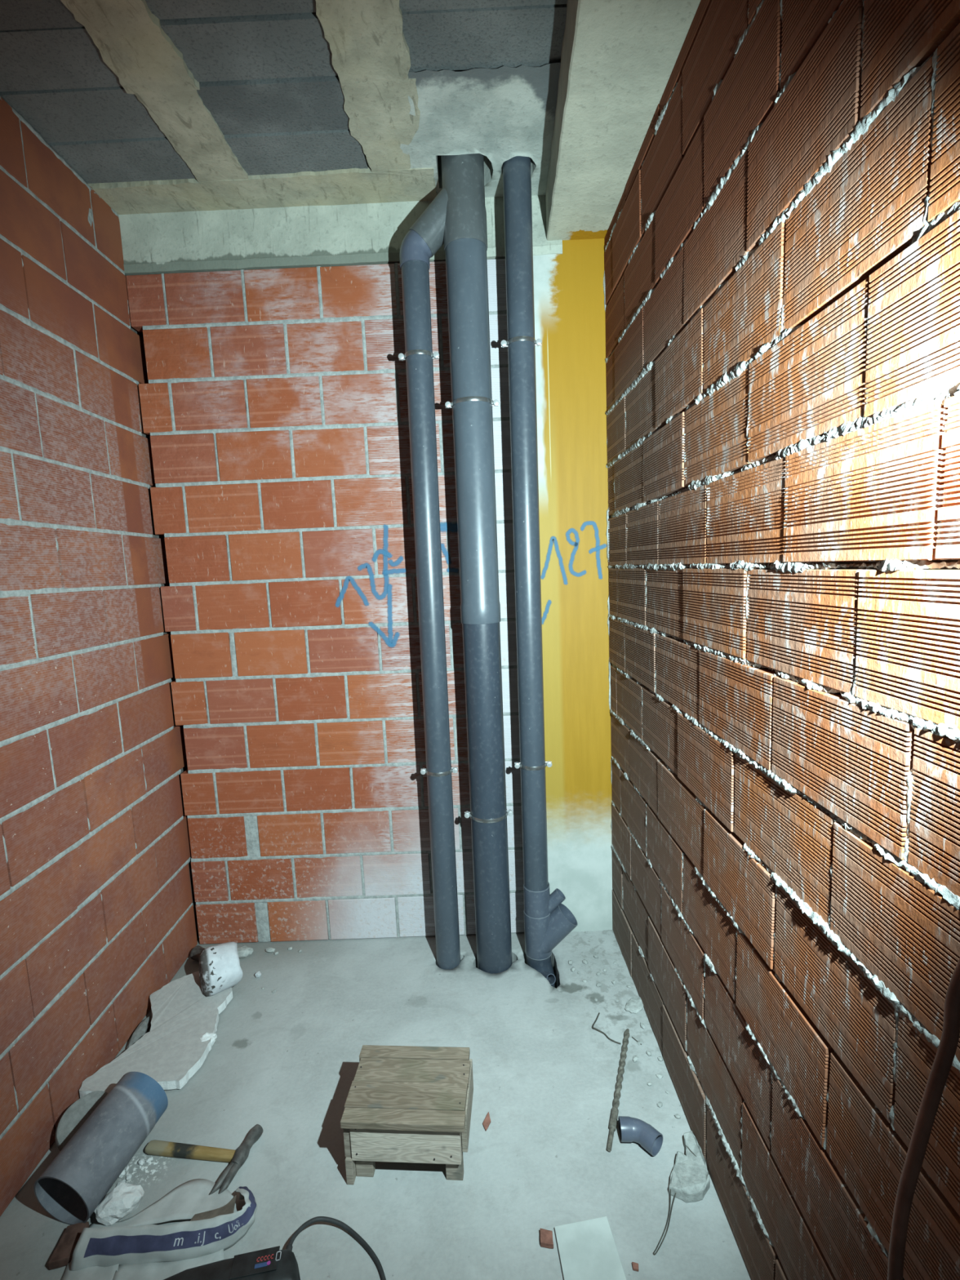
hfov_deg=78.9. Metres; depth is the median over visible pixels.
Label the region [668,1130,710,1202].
lump
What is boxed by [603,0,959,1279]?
wall
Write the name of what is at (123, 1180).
crumb
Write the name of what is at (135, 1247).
sack
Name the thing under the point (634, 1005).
lump
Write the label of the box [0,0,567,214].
ceiling
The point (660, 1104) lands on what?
crumb
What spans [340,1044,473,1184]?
step stool
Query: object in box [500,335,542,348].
clamp
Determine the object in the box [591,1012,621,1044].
wire
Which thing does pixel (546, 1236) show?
chip
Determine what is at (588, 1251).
board offcut
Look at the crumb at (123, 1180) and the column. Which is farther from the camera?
the column
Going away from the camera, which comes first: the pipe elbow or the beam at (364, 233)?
the pipe elbow
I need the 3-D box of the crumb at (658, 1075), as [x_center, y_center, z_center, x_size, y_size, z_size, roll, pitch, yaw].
[0.568,1.378,1.843,0.022,0.010,0.017,-4,7,-9]
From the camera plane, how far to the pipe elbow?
1.62 m
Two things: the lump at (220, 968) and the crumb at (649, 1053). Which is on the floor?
the crumb at (649, 1053)
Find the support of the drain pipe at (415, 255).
on the floor
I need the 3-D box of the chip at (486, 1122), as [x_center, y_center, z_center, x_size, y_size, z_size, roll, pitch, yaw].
[0.022,1.415,1.715,0.019,0.006,0.056,1,8,26]
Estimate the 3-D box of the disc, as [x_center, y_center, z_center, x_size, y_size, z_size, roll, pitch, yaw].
[-1.154,1.412,1.711,0.112,0.096,0.156,1,8,27]
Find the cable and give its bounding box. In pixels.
[887,958,959,1279]
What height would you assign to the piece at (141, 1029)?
0.040 m
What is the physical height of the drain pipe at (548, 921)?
3.390 m
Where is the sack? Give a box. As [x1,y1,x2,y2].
[61,1178,257,1279]
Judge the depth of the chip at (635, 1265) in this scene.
1.34 m
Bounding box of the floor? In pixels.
[0,929,751,1279]
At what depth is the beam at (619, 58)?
1.57 m
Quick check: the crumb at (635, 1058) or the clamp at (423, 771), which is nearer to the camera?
the crumb at (635, 1058)
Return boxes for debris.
[79,970,232,1097]
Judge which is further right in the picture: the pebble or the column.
the column
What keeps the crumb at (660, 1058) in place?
on the floor
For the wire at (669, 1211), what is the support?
on the floor
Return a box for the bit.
[606,1028,629,1151]
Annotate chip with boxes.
[482,1111,490,1130]
[539,1228,553,1248]
[631,1262,638,1271]
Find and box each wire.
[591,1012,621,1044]
[653,1189,675,1254]
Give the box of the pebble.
[254,971,261,977]
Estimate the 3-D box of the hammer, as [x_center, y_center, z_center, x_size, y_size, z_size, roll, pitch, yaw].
[-0.792,1.446,1.621,0.320,0.039,0.183,-2,7,0]
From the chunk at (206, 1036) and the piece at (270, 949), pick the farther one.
the piece at (270, 949)
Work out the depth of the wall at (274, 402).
2.40 m
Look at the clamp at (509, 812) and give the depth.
2.29 m
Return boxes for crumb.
[115,1179,125,1186]
[118,1168,124,1177]
[125,1173,131,1180]
[137,1158,145,1165]
[145,1156,152,1163]
[632,1054,638,1062]
[640,1022,644,1028]
[646,1050,652,1055]
[656,1073,662,1078]
[657,1056,662,1061]
[657,1101,662,1107]
[674,1113,680,1118]
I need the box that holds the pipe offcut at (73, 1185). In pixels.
[33,1071,168,1225]
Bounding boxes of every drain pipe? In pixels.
[399,229,460,969]
[408,153,512,973]
[502,155,577,987]
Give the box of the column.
[533,238,613,931]
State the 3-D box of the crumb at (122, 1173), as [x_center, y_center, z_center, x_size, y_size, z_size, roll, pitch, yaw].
[-0.987,1.468,1.607,0.020,0.013,0.020,-3,7,-8]
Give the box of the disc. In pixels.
[54,1090,107,1151]
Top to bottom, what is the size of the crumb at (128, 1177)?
0.008 m
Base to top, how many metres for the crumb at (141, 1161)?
0.012 m
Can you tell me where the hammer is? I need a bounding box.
[145,1124,262,1195]
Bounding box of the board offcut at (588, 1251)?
[554,1216,626,1279]
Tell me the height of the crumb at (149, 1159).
0.010 m
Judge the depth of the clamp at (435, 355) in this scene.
2.10 m
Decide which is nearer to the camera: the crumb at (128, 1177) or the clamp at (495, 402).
the crumb at (128, 1177)
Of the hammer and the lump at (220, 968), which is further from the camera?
the lump at (220, 968)
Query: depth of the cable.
0.47 m
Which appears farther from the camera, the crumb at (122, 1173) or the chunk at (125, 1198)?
the crumb at (122, 1173)
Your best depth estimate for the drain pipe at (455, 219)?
2.14 m
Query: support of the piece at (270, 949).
on the floor
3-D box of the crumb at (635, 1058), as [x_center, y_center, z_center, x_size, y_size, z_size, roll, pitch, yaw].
[0.508,1.366,1.903,0.017,0.014,0.026,3,9,36]
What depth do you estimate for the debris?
2.00 m
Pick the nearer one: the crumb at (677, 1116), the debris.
the crumb at (677, 1116)
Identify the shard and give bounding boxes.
[48,1221,88,1270]
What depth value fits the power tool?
1.31 m
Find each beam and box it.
[118,195,562,275]
[545,0,701,240]
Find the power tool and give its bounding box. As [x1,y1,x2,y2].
[163,1216,386,1279]
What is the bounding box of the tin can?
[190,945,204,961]
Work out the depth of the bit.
1.78 m
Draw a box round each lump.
[198,941,242,996]
[624,996,643,1013]
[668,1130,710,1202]
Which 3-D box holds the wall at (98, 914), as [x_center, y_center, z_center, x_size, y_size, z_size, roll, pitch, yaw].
[-1.351,-0.008,0.990,0.125,3.120,3.150,-2,7,-1]
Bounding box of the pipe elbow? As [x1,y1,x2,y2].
[617,1115,662,1155]
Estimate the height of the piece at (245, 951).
0.037 m
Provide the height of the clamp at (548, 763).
0.023 m
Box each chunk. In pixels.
[93,1182,144,1226]
[200,1032,217,1045]
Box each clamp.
[398,349,439,360]
[420,766,457,776]
[444,395,499,408]
[464,808,513,822]
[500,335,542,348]
[514,760,551,770]
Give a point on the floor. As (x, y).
(285, 1061)
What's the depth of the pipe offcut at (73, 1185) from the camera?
1.54 m
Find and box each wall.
[0,96,199,1216]
[125,258,524,944]
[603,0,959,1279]
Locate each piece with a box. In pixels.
[126,1016,150,1048]
[237,945,253,958]
[265,946,275,952]

